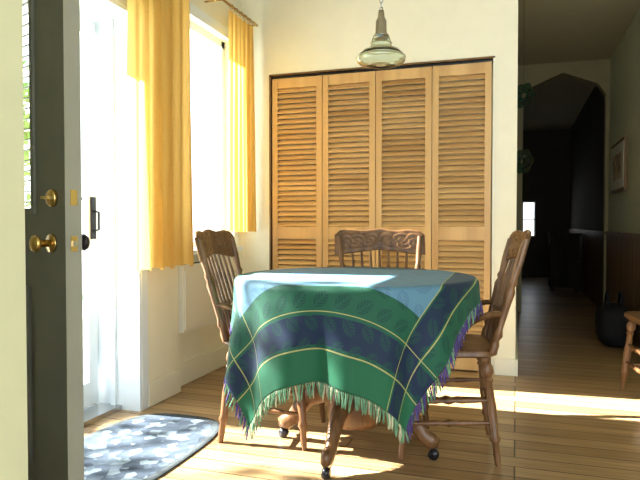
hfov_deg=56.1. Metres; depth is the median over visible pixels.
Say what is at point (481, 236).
louvered closet door
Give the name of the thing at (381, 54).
pendant lamp
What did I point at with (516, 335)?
baseboard
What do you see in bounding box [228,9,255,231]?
curtain
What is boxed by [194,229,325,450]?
dining chair
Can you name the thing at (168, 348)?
wall
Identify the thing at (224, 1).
curtain rod
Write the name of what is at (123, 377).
trim
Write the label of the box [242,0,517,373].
wall
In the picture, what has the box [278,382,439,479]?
pedestal table
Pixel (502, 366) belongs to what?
baseboard
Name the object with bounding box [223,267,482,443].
tablecloth
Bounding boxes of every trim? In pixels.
[80,0,148,426]
[269,56,494,365]
[605,231,639,347]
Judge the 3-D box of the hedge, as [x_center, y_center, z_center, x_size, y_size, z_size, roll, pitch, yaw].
[-3.945,-0.526,5.934,2.630,2.915,2.356,0,2,18]
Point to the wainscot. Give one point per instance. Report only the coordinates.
(591, 240)
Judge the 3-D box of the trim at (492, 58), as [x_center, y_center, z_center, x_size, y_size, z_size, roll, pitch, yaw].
[0.389,-0.161,4.160,1.574,2.062,0.066,0,2,18]
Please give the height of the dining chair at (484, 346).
0.956 m
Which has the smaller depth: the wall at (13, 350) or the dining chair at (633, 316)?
the wall at (13, 350)
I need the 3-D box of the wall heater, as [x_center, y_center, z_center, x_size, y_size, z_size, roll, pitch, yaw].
[-0.768,0.339,3.720,0.092,0.405,0.425,0,2,18]
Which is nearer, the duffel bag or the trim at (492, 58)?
the trim at (492, 58)
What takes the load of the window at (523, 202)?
in the wall at (547, 182)
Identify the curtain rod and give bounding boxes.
[204,0,257,26]
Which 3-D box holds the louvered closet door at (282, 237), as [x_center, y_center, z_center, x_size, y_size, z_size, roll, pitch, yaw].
[-0.163,-0.157,4.340,0.380,2.020,0.031,0,2,18]
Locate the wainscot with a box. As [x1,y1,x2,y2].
[568,229,602,306]
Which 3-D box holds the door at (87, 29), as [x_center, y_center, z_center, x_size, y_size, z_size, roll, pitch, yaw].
[-1.355,-0.122,2.640,0.081,2.000,1.136,0,2,18]
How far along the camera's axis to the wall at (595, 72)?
6.53 m
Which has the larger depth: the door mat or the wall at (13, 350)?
the door mat
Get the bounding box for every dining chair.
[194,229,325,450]
[335,228,429,428]
[398,229,531,466]
[620,311,639,389]
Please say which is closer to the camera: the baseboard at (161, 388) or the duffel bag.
the baseboard at (161, 388)
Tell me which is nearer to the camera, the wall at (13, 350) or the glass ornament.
the wall at (13, 350)
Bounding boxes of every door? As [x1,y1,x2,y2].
[22,0,89,479]
[22,0,99,407]
[272,75,322,269]
[322,71,375,266]
[375,66,431,269]
[432,61,491,370]
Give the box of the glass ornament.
[517,0,534,173]
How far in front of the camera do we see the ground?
5.50 m
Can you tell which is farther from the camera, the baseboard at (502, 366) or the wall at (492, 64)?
the wall at (492, 64)
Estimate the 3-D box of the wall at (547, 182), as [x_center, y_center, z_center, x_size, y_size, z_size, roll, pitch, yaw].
[4.194,-0.683,11.293,0.940,2.750,0.100,0,2,18]
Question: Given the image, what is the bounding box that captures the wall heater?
[178,260,217,332]
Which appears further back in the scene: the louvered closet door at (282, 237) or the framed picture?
the framed picture
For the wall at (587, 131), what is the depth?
6.24 m
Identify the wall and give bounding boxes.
[0,0,27,479]
[148,0,242,380]
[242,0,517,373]
[279,64,492,331]
[516,59,609,311]
[522,129,570,276]
[570,7,639,233]
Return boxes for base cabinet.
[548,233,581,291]
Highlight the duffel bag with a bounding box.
[595,291,629,346]
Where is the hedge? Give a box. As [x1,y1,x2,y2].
[23,61,30,206]
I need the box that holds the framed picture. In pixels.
[611,136,627,193]
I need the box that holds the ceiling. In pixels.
[518,0,639,130]
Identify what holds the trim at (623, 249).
attached to the wall at (587, 131)
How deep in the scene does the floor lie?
2.87 m
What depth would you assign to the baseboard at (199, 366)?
3.88 m
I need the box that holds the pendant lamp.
[356,0,405,68]
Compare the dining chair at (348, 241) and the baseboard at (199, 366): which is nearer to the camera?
the dining chair at (348, 241)
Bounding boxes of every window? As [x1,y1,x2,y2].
[190,3,242,254]
[522,201,535,236]
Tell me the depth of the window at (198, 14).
4.25 m
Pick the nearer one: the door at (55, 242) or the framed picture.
the door at (55, 242)
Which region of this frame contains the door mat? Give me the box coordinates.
[84,413,218,479]
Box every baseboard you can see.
[149,369,180,406]
[179,345,228,385]
[494,358,514,375]
[515,302,517,376]
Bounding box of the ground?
[82,251,83,381]
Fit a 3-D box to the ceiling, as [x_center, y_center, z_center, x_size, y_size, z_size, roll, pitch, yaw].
[2.281,-1.961,4.993,5.600,0.120,13.400,0,2,18]
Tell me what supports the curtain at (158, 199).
hanging from the curtain rod
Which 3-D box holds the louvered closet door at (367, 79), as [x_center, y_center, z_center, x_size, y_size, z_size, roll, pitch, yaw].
[0.199,-0.153,4.207,0.380,2.020,0.058,0,2,18]
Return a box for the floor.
[84,276,639,479]
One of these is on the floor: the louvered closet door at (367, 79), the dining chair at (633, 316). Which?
the dining chair at (633, 316)
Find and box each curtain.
[125,0,193,272]
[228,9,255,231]
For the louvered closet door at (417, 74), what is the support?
in the wall at (290, 36)

